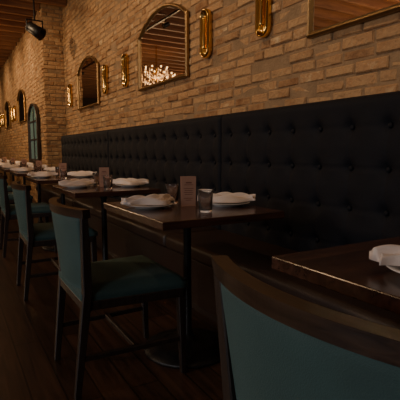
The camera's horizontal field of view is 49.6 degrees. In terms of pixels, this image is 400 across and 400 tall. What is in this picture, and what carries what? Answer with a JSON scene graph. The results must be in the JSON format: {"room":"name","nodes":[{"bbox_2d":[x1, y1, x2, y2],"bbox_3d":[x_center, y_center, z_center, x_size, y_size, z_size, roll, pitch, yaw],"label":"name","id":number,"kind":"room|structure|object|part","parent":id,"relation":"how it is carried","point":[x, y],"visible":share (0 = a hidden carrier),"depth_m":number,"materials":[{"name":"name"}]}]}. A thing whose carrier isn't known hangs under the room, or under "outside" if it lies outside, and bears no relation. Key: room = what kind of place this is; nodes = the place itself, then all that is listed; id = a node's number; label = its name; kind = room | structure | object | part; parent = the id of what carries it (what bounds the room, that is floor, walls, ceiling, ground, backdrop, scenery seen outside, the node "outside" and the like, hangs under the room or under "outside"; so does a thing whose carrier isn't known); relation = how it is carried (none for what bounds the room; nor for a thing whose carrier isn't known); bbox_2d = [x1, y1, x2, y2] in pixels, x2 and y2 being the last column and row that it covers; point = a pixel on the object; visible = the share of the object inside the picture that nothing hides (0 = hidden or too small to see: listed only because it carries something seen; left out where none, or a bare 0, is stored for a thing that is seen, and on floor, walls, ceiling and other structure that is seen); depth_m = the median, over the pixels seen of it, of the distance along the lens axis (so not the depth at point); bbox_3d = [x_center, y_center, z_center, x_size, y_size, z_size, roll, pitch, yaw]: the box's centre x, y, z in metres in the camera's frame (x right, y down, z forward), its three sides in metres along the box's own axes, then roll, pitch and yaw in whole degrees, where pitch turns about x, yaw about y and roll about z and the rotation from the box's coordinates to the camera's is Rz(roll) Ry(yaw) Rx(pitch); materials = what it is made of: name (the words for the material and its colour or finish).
{"room":"restaurant","nodes":[
{"label":"restaurant","id":0,"kind":"room"},
{"bbox_2d":[0,11,44,200],"bbox_3d":[-5.661,-2.227,12.844,0.200,3.600,11.800,-4,7,-30],"label":"mortar","id":1,"kind":"object","parent":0,"point":[35,41],"visible":0.22,"depth_m":9.64,"materials":[{"name":"concrete"}]},
{"bbox_2d":[0,3,47,201],"bbox_3d":[-5.700,-2.208,12.707,0.029,3.607,12.000,-4,7,-30],"label":"bricks","id":2,"kind":"object","parent":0,"point":[39,52],"visible":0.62,"depth_m":9.46},
{"bbox_2d":[4,101,10,128],"bbox_3d":[-5.326,-2.365,11.977,0.034,0.730,1.100,-4,7,-30],"label":"wall mirror","id":3,"kind":"object","parent":2,"relation":"attached to","point":[7,112],"visible":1,"depth_m":11.98,"materials":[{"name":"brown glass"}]},
{"bbox_3d":[-5.320,-2.366,11.981,0.001,0.668,1.038,-4,7,-30],"label":"mirror pane","id":4,"kind":"part","parent":3,"relation":"part of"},
{"bbox_2d":[10,107,13,121],"bbox_3d":[-4.832,-2.188,11.122,0.059,0.376,0.124,-4,7,-30],"label":"brass wall sconce","id":5,"kind":"object","parent":2,"relation":"attached to","point":[11,110],"visible":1,"depth_m":11.08,"materials":[{"name":"gold metal"}]},
{"bbox_2d":[13,106,15,120],"bbox_3d":[-4.582,-2.140,10.692,0.059,0.376,0.124,-4,7,-30],"label":"brass wall sconce","id":6,"kind":"object","parent":2,"relation":"attached to","point":[14,107],"visible":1,"depth_m":10.65,"materials":[{"name":"gold metal"}]},
{"bbox_2d":[17,89,25,123],"bbox_3d":[-4.026,-2.112,9.740,0.034,0.730,1.100,-4,7,-30],"label":"wall mirror","id":7,"kind":"object","parent":2,"relation":"attached to","point":[21,104],"visible":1,"depth_m":9.74,"materials":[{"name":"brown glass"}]},
{"bbox_3d":[-4.020,-2.113,9.743,0.001,0.668,1.038,-4,7,-30],"label":"mirror pane","id":8,"kind":"part","parent":7,"relation":"part of","materials":[{"name":"black mirror"}]},
{"bbox_2d":[27,103,40,162],"bbox_3d":[-3.247,-1.300,8.448,0.060,1.146,1.050,-4,7,-30],"label":"window","id":9,"kind":"structure","parent":2,"relation":"attached to","point":[32,159],"depth_m":8.43,"materials":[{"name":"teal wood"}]},
{"bbox_2d":[29,108,36,158],"bbox_3d":[-3.240,-1.278,8.454,0.016,1.000,0.900,-4,7,-30],"label":"bars","id":10,"kind":"object","parent":9,"relation":"attached to","point":[33,121],"visible":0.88,"depth_m":8.45,"materials":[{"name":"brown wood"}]},
{"bbox_3d":[-3.233,-1.315,8.454,0.001,1.024,0.900,-4,7,-30],"label":"pane","id":11,"kind":"part","parent":9,"relation":"part of","materials":[{"name":"glass"}]},
{"bbox_2d":[0,0,65,69],"bbox_3d":[-5.729,-3.230,6.451,6.830,0.170,22.335,-4,7,-30],"label":"ceiling","id":12,"kind":"structure","parent":0,"point":[13,13],"depth_m":8.02,"materials":[{"name":"brown wood"}]},
{"bbox_2d":[25,0,45,40],"bbox_3d":[-2.550,-2.830,6.711,0.298,0.693,0.286,-4,7,-30],"label":"ceiling spotlight","id":13,"kind":"object","parent":12,"relation":"hanging from","point":[38,32],"depth_m":6.69,"materials":[{"name":"black metal"}]},
{"bbox_2d":[41,4,65,166],"bbox_3d":[-2.550,-1.630,7.633,0.350,3.595,0.028,-4,7,-30],"label":"brick","id":14,"kind":"object","parent":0,"point":[55,128],"visible":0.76,"depth_m":7.57,"materials":[{"name":"brown brick"}]},
{"bbox_2d":[41,4,66,166],"bbox_3d":[-2.471,-1.656,7.794,0.630,3.600,0.200,-4,7,-30],"label":"brick column","id":15,"kind":"object","parent":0,"point":[54,71],"visible":0.15,"depth_m":7.60,"materials":[{"name":"brown brick"}]},
{"bbox_2d":[0,199,222,399],"bbox_3d":[-5.714,0.315,6.825,7.450,0.100,23.200,-4,7,-30],"label":"floor","id":16,"kind":"structure","parent":0,"point":[29,370],"depth_m":2.30,"materials":[{"name":"brown wood"}]},
{"bbox_2d":[0,185,14,207],"bbox_3d":[-3.166,-0.136,6.803,0.539,0.805,0.550,-4,8,-31],"label":"dining chair","id":17,"kind":"object","parent":16,"relation":"on","point":[9,188],"visible":0.15,"depth_m":6.68,"materials":[{"name":"teal fabric"}]},
{"bbox_2d":[0,192,33,223],"bbox_3d":[-2.521,-0.010,5.693,0.539,0.805,0.550,-4,7,-30],"label":"dining chair","id":18,"kind":"object","parent":16,"relation":"on","point":[10,194],"visible":0.19,"depth_m":5.51,"materials":[{"name":"teal fabric"}]},
{"bbox_3d":[-2.493,-0.058,5.703,0.475,0.064,0.500,-4,7,-30],"label":"seat","id":19,"kind":"part","parent":18,"relation":"part of","materials":[{"name":"teal fabric"}]},
{"bbox_2d":[0,168,45,184],"bbox_3d":[-2.830,-0.132,6.998,0.630,0.750,0.760,-4,7,-30],"label":"dining table","id":20,"kind":"object","parent":16,"relation":"on","point":[1,169],"visible":0.06,"depth_m":6.79,"materials":[{"name":"brown wood"}]},
{"bbox_3d":[-3.034,-0.512,6.932,0.238,0.020,0.238,-4,7,-30],"label":"dinner plate","id":21,"kind":"object","parent":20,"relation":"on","visible":0},
{"bbox_2d":[2,164,19,166],"bbox_3d":[-3.033,-0.547,6.927,0.148,0.048,0.307,2,7,17],"label":"folded napkin","id":22,"kind":"object","parent":21,"relation":"on","point":[8,165],"visible":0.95,"depth_m":6.89,"materials":[{"name":"fabric"}]},
{"bbox_2d":[0,173,56,257],"bbox_3d":[-1.803,0.129,4.464,0.539,0.805,0.550,-4,7,-29],"label":"dining chair","id":23,"kind":"object","parent":16,"relation":"on","point":[8,211],"visible":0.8,"depth_m":4.24,"materials":[{"name":"teal fabric"}]},
{"bbox_3d":[-1.996,-0.242,4.314,0.098,0.035,0.550,-4,7,-29],"label":"rail","id":24,"kind":"part","parent":23,"relation":"part of","materials":[{"name":"brown wood"}]},
{"bbox_3d":[-1.775,0.081,4.474,0.475,0.064,0.500,-4,7,-29],"label":"seat","id":25,"kind":"part","parent":23,"relation":"part of","materials":[{"name":"teal fabric"}]},
{"bbox_2d":[10,171,55,223],"bbox_3d":[-2.175,-0.004,5.871,0.630,0.750,0.760,-4,7,-30],"label":"dining table","id":26,"kind":"object","parent":16,"relation":"on","point":[18,174],"visible":0.24,"depth_m":5.84,"materials":[{"name":"brown wood"}]},
{"bbox_2d":[36,165,40,171],"bbox_3d":[-2.094,-0.406,5.617,0.072,0.105,0.072,-4,7,-30],"label":"water glass","id":27,"kind":"object","parent":26,"relation":"on","point":[38,167],"visible":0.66,"depth_m":5.59,"materials":[{"name":"clear glass"}]},
{"bbox_2d":[36,161,41,170],"bbox_3d":[-2.170,-0.455,5.834,0.075,0.152,0.034,-1,7,-13],"label":"menu card","id":28,"kind":"object","parent":26,"relation":"on","point":[37,162],"visible":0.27,"depth_m":5.82,"materials":[{"name":"brown paper"}]},
{"bbox_3d":[-2.383,-0.386,5.811,0.238,0.020,0.238,-4,7,-30],"label":"dinner plate","id":29,"kind":"object","parent":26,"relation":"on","visible":0},
{"bbox_2d":[10,167,33,170],"bbox_3d":[-2.372,-0.419,5.793,0.304,0.048,0.173,-5,8,-38],"label":"folded napkin","id":30,"kind":"object","parent":29,"relation":"on","point":[14,168],"visible":1,"depth_m":5.74,"materials":[{"name":"fabric"}]},
{"bbox_3d":[-1.970,-0.393,5.875,0.238,0.020,0.238,-4,7,-30],"label":"dinner plate","id":31,"kind":"object","parent":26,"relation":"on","visible":0},
{"bbox_2d":[44,167,54,170],"bbox_3d":[-1.969,-0.429,5.885,0.304,0.048,0.177,1,6,5],"label":"folded napkin","id":32,"kind":"object","parent":31,"relation":"on","point":[45,168],"visible":0.51,"depth_m":5.86,"materials":[{"name":"fabric"}]},
{"bbox_2d":[11,181,97,300],"bbox_3d":[-1.104,0.267,3.244,0.539,0.805,0.550,-4,7,-29],"label":"dining chair","id":33,"kind":"object","parent":16,"relation":"on","point":[32,235],"visible":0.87,"depth_m":3.01,"materials":[{"name":"teal fabric"}]},
{"bbox_3d":[-1.296,-0.104,3.093,0.098,0.035,0.550,-4,7,-29],"label":"rail","id":34,"kind":"part","parent":33,"relation":"part of","materials":[{"name":"brown wood"}]},
{"bbox_3d":[-1.077,0.219,3.255,0.475,0.064,0.500,-4,7,-29],"label":"seat","id":35,"kind":"part","parent":33,"relation":"part of","materials":[{"name":"teal fabric"}]},
{"bbox_2d":[25,175,92,250],"bbox_3d":[-1.465,0.134,4.649,0.630,0.750,0.760,-4,7,-30],"label":"dining table","id":36,"kind":"object","parent":16,"relation":"on","point":[52,180],"visible":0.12,"depth_m":4.44,"materials":[{"name":"brown wood"}]},
{"bbox_2d":[31,175,53,177],"bbox_3d":[-1.662,-0.245,4.571,0.238,0.020,0.238,-4,7,-30],"label":"dinner plate","id":37,"kind":"object","parent":36,"relation":"on","point":[52,175],"visible":0.85,"depth_m":4.49,"materials":[{"name":"white ceramic"}]},
{"bbox_2d":[27,171,57,175],"bbox_3d":[-1.672,-0.281,4.577,0.304,0.048,0.177,-6,9,-42],"label":"folded napkin","id":38,"kind":"object","parent":37,"relation":"on","point":[40,173],"visible":0.99,"depth_m":4.54,"materials":[{"name":"fabric"}]},
{"bbox_2d":[55,167,58,176],"bbox_3d":[-1.549,-0.308,4.748,0.072,0.105,0.072,-4,7,-30],"label":"water glass","id":39,"kind":"object","parent":36,"relation":"on","point":[56,168],"visible":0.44,"depth_m":4.72,"materials":[{"name":"clear glass"}]},
{"bbox_2d":[59,163,66,177],"bbox_3d":[-1.460,-0.317,4.612,0.075,0.152,0.034,-1,7,-13],"label":"menu card","id":40,"kind":"object","parent":36,"relation":"on","point":[61,165],"visible":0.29,"depth_m":4.59,"materials":[{"name":"brown paper"}]},
{"bbox_2d":[60,168,66,178],"bbox_3d":[-1.384,-0.268,4.395,0.072,0.105,0.072,-4,7,-30],"label":"water glass","id":41,"kind":"object","parent":36,"relation":"on","point":[63,171],"visible":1,"depth_m":4.37,"materials":[{"name":"clear glass"}]},
{"bbox_2d":[71,175,91,177],"bbox_3d":[-1.266,-0.256,4.664,0.238,0.020,0.238,-4,7,-30],"label":"dinner plate","id":42,"kind":"object","parent":36,"relation":"on","point":[71,175],"visible":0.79,"depth_m":4.60,"materials":[{"name":"white ceramic"}]},
{"bbox_2d":[67,171,94,175],"bbox_3d":[-1.267,-0.290,4.659,0.307,0.048,0.148,-2,7,-21],"label":"folded napkin","id":43,"kind":"object","parent":42,"relation":"on","point":[78,173],"visible":0.83,"depth_m":4.61,"materials":[{"name":"fabric"}]},
{"bbox_2d":[52,184,159,259],"bbox_3d":[-0.755,0.272,3.427,0.630,0.750,0.760,-4,7,-30],"label":"dining table","id":44,"kind":"object","parent":16,"relation":"on","point":[90,191],"visible":0.5,"depth_m":3.18,"materials":[{"name":"brown wood"}]},
{"bbox_2d":[61,184,92,187],"bbox_3d":[-0.947,-0.106,3.340,0.238,0.020,0.238,-4,7,-30],"label":"dinner plate","id":45,"kind":"object","parent":44,"relation":"on","point":[78,186],"visible":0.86,"depth_m":3.27,"materials":[{"name":"white ceramic"}]},
{"bbox_2d":[58,179,95,185],"bbox_3d":[-0.947,-0.141,3.335,0.148,0.048,0.307,4,8,32],"label":"folded napkin","id":46,"kind":"object","parent":45,"relation":"on","point":[73,182],"visible":1,"depth_m":3.28,"materials":[{"name":"fabric"}]},
{"bbox_2d":[92,172,99,185],"bbox_3d":[-0.839,-0.170,3.526,0.072,0.105,0.072,-4,7,-30],"label":"water glass","id":47,"kind":"object","parent":44,"relation":"on","point":[95,175],"visible":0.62,"depth_m":3.50,"materials":[{"name":"clear glass"}]},
{"bbox_2d":[99,167,108,186],"bbox_3d":[-0.750,-0.179,3.390,0.075,0.152,0.034,-1,7,-13],"label":"menu card","id":48,"kind":"object","parent":44,"relation":"on","point":[102,170],"visible":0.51,"depth_m":3.38,"materials":[{"name":"brown paper"}]},
{"bbox_2d":[103,175,112,189],"bbox_3d":[-0.674,-0.130,3.173,0.072,0.105,0.072,-4,7,-30],"label":"water glass","id":49,"kind":"object","parent":44,"relation":"on","point":[107,179],"visible":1,"depth_m":3.15,"materials":[{"name":"clear glass"}]},
{"bbox_2d":[115,184,144,186],"bbox_3d":[-0.556,-0.118,3.441,0.238,0.020,0.238,-4,7,-30],"label":"dinner plate","id":50,"kind":"object","parent":44,"relation":"on","point":[121,185],"visible":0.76,"depth_m":3.38,"materials":[{"name":"white ceramic"}]},
{"bbox_2d":[113,178,149,184],"bbox_3d":[-0.555,-0.150,3.419,0.304,0.049,0.173,0,6,-4],"label":"folded napkin","id":51,"kind":"object","parent":50,"relation":"on","point":[129,181],"visible":0.98,"depth_m":3.40,"materials":[{"name":"fabric"}]},
{"bbox_2d":[49,197,187,399],"bbox_3d":[-0.411,0.401,2.055,0.539,0.805,0.550,-4,7,-30],"label":"dining chair","id":52,"kind":"object","parent":16,"relation":"on","point":[110,283],"visible":1,"depth_m":1.89,"materials":[{"name":"teal fabric"}]},
{"bbox_3d":[-0.602,0.031,1.902,0.098,0.035,0.550,-4,7,-30],"label":"rail","id":53,"kind":"part","parent":52,"relation":"part of","materials":[{"name":"brown wood"}]},
{"bbox_3d":[-0.383,0.353,2.066,0.475,0.064,0.500,-4,7,-30],"label":"seat","id":54,"kind":"part","parent":52,"relation":"part of","materials":[{"name":"teal fabric"}]},
{"bbox_2d":[104,197,284,368],"bbox_3d":[-0.065,0.406,2.239,0.630,0.750,0.760,-4,7,-30],"label":"dining table","id":55,"kind":"object","parent":16,"relation":"on","point":[202,345],"visible":0.77,"depth_m":2.10,"materials":[{"name":"brown wood"}]},
{"bbox_2d":[126,202,172,208],"bbox_3d":[-0.254,0.028,2.156,0.238,0.020,0.238,-4,7,-30],"label":"dinner plate","id":56,"kind":"object","parent":55,"relation":"on","point":[170,203],"visible":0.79,"depth_m":2.09,"materials":[{"name":"white ceramic"}]},
{"bbox_2d":[120,194,174,204],"bbox_3d":[-0.241,-0.006,2.140,0.304,0.048,0.173,-6,9,-44],"label":"folded napkin","id":57,"kind":"object","parent":56,"relation":"on","point":[152,199],"visible":1,"depth_m":2.08,"materials":[{"name":"fabric"}]},
{"bbox_2d":[166,183,178,203],"bbox_3d":[-0.148,-0.034,2.327,0.072,0.105,0.072,-4,7,-30],"label":"water glass","id":58,"kind":"object","parent":55,"relation":"on","point":[172,189],"visible":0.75,"depth_m":2.30,"materials":[{"name":"clear glass"}]},
{"bbox_2d":[180,176,195,206],"bbox_3d":[-0.060,-0.044,2.203,0.075,0.152,0.034,-1,7,-13],"label":"menu card","id":59,"kind":"object","parent":55,"relation":"on","point":[187,183],"visible":1,"depth_m":2.19,"materials":[{"name":"beige paper"}]},
{"bbox_2d":[198,189,212,212],"bbox_3d":[0.025,0.004,1.990,0.072,0.105,0.072,-4,7,-30],"label":"water glass","id":60,"kind":"object","parent":55,"relation":"on","point":[205,196],"visible":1,"depth_m":1.96,"materials":[{"name":"clear glass"}]},
{"bbox_2d":[212,201,249,206],"bbox_3d":[0.140,0.018,2.244,0.238,0.020,0.238,-4,7,-30],"label":"dinner plate","id":61,"kind":"object","parent":55,"relation":"on","point":[239,203],"visible":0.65,"depth_m":2.18,"materials":[{"name":"white ceramic"}]},
{"bbox_2d":[197,192,255,202],"bbox_3d":[0.139,-0.017,2.239,0.307,0.048,0.148,-2,7,-20],"label":"folded napkin","id":62,"kind":"object","parent":61,"relation":"on","point":[222,197],"visible":0.73,"depth_m":2.20,"materials":[{"name":"fabric"}]},
{"bbox_2d":[36,91,399,329],"bbox_3d":[-0.002,0.034,3.105,0.578,1.295,10.212,-4,7,-30],"label":"banquette","id":63,"kind":"object","parent":16,"relation":"on","point":[332,167],"visible":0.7,"depth_m":2.58,"materials":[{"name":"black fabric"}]},
{"bbox_2d":[36,184,99,206],"bbox_3d":[-1.962,-0.099,6.397,0.470,0.100,2.562,-4,7,-30],"label":"seat cushion","id":64,"kind":"object","parent":63,"relation":"on","point":[46,190],"depth_m":6.18,"materials":[{"name":"brown leather"}]},
{"bbox_3d":[-1.720,-0.570,6.484,0.128,0.855,2.562,-4,7,-30],"label":"panel","id":65,"kind":"part","parent":63,"relation":"part of","materials":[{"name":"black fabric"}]},
{"bbox_2d":[73,197,217,246],"bbox_3d":[-0.681,0.150,4.194,0.470,0.100,2.542,-4,7,-30],"label":"seat cushion","id":66,"kind":"object","parent":63,"relation":"on","point":[154,236],"depth_m":3.57,"materials":[{"name":"brown leather"}]},
{"bbox_3d":[-0.440,-0.320,4.281,0.128,0.855,2.542,-4,7,-30],"label":"panel","id":67,"kind":"part","parent":63,"relation":"part of","materials":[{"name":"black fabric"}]},
{"bbox_2d":[166,230,399,329],"bbox_3d":[0.594,0.398,1.999,0.470,0.100,2.542,-4,7,-30],"label":"seat cushion","id":68,"kind":"object","parent":63,"relation":"on","point":[253,254],"depth_m":2.29,"materials":[{"name":"brown leather"}]},
{"bbox_3d":[0.835,-0.072,2.087,0.128,0.855,2.542,-4,7,-30],"label":"panel","id":69,"kind":"part","parent":63,"relation":"part of","materials":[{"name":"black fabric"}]},
{"bbox_2d":[211,255,399,399],"bbox_3d":[0.342,0.536,0.858,0.539,0.805,0.550,-4,7,-30],"label":"dining chair","id":70,"kind":"object","parent":16,"relation":"on","point":[275,344],"visible":1,"depth_m":0.66,"materials":[{"name":"teal fabric"}]},
{"bbox_2d":[272,237,399,314],"bbox_3d":[0.654,0.542,1.034,0.630,0.750,0.760,-4,7,-30],"label":"dining table","id":71,"kind":"object","parent":16,"relation":"on","point":[348,270],"visible":0.87,"depth_m":1.03,"materials":[{"name":"brown wood"}]},
{"bbox_2d":[386,265,399,272],"bbox_3d":[0.543,0.161,0.973,0.238,0.020,0.238,-4,7,-30],"label":"dinner plate","id":72,"kind":"object","parent":71,"relation":"on","point":[394,268],"visible":0.39,"depth_m":0.98,"materials":[{"name":"white ceramic"}]},
{"bbox_2d":[369,244,399,265],"bbox_3d":[0.546,0.126,0.983,0.304,0.048,0.177,1,7,13],"label":"folded napkin","id":73,"kind":"object","parent":72,"relation":"on","point":[389,254],"visible":1,"depth_m":1.00,"materials":[{"name":"fabric"}]},
{"bbox_2d":[62,0,399,134],"bbox_3d":[0.254,-1.129,3.157,0.029,3.606,10.600,-4,7,-30],"label":"bricks","id":74,"kind":"object","parent":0,"point":[379,63],"visible":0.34,"depth_m":3.27},
{"bbox_2d":[68,84,72,106],"bbox_3d":[-2.179,-1.751,7.252,0.059,0.376,0.124,-4,7,-30],"label":"brass wall sconce","id":75,"kind":"object","parent":74,"relation":"attached to","point":[70,94],"visible":1,"depth_m":7.21,"materials":[{"name":"gold metal"}]},
{"bbox_2d":[76,56,99,109],"bbox_3d":[-1.658,-1.730,6.360,0.034,0.730,1.100,-4,7,-30],"label":"wall mirror","id":76,"kind":"object","parent":74,"relation":"attached to","point":[87,76],"visible":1,"depth_m":6.33,"materials":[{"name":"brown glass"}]},
{"bbox_2d":[102,65,108,93],"bbox_3d":[-1.239,-1.568,5.634,0.059,0.376,0.124,-4,7,-30],"label":"brass wall sconce","id":77,"kind":"object","parent":74,"relation":"attached to","point":[105,84],"visible":1,"depth_m":5.60,"materials":[{"name":"gold metal"}]},
{"bbox_2d":[121,54,128,86],"bbox_3d":[-0.869,-1.496,4.997,0.059,0.376,0.124,-4,7,-30],"label":"brass wall sconce","id":78,"kind":"object","parent":74,"relation":"attached to","point":[125,58],"visible":1,"depth_m":4.96,"materials":[{"name":"gold metal"}]},
{"bbox_2d":[137,3,188,91],"bbox_3d":[-0.383,-1.482,4.165,0.034,0.730,1.100,-4,7,-30],"label":"wall mirror","id":79,"kind":"object","parent":74,"relation":"attached to","point":[163,40],"visible":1,"depth_m":4.10,"materials":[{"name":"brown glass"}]},
{"bbox_2d":[200,8,211,57],"bbox_3d":[0.041,-1.319,3.431,0.059,0.376,0.124,-4,7,-30],"label":"brass wall sconce","id":80,"kind":"object","parent":74,"relation":"attached to","point":[206,14],"visible":1,"depth_m":3.40,"materials":[{"name":"gold metal"}]},
{"bbox_2d":[255,0,271,37],"bbox_3d":[0.406,-1.248,2.803,0.059,0.376,0.124,-4,7,-30],"label":"brass wall sconce","id":81,"kind":"object","parent":74,"relation":"attached to","point":[263,8],"visible":1,"depth_m":2.79,"materials":[{"name":"gold metal"}]},
{"bbox_2d":[307,0,399,38],"bbox_3d":[0.892,-1.234,1.971,0.034,0.730,1.100,-4,7,-30],"label":"wall mirror","id":82,"kind":"object","parent":74,"relation":"attached to","point":[324,17],"visible":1,"depth_m":2.27,"materials":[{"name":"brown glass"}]},
{"bbox_2d":[62,0,399,132],"bbox_3d":[0.342,-1.138,3.208,0.200,3.600,10.600,-4,7,-30],"label":"mortar","id":83,"kind":"object","parent":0,"point":[279,62],"visible":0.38,"depth_m":3.12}
]}

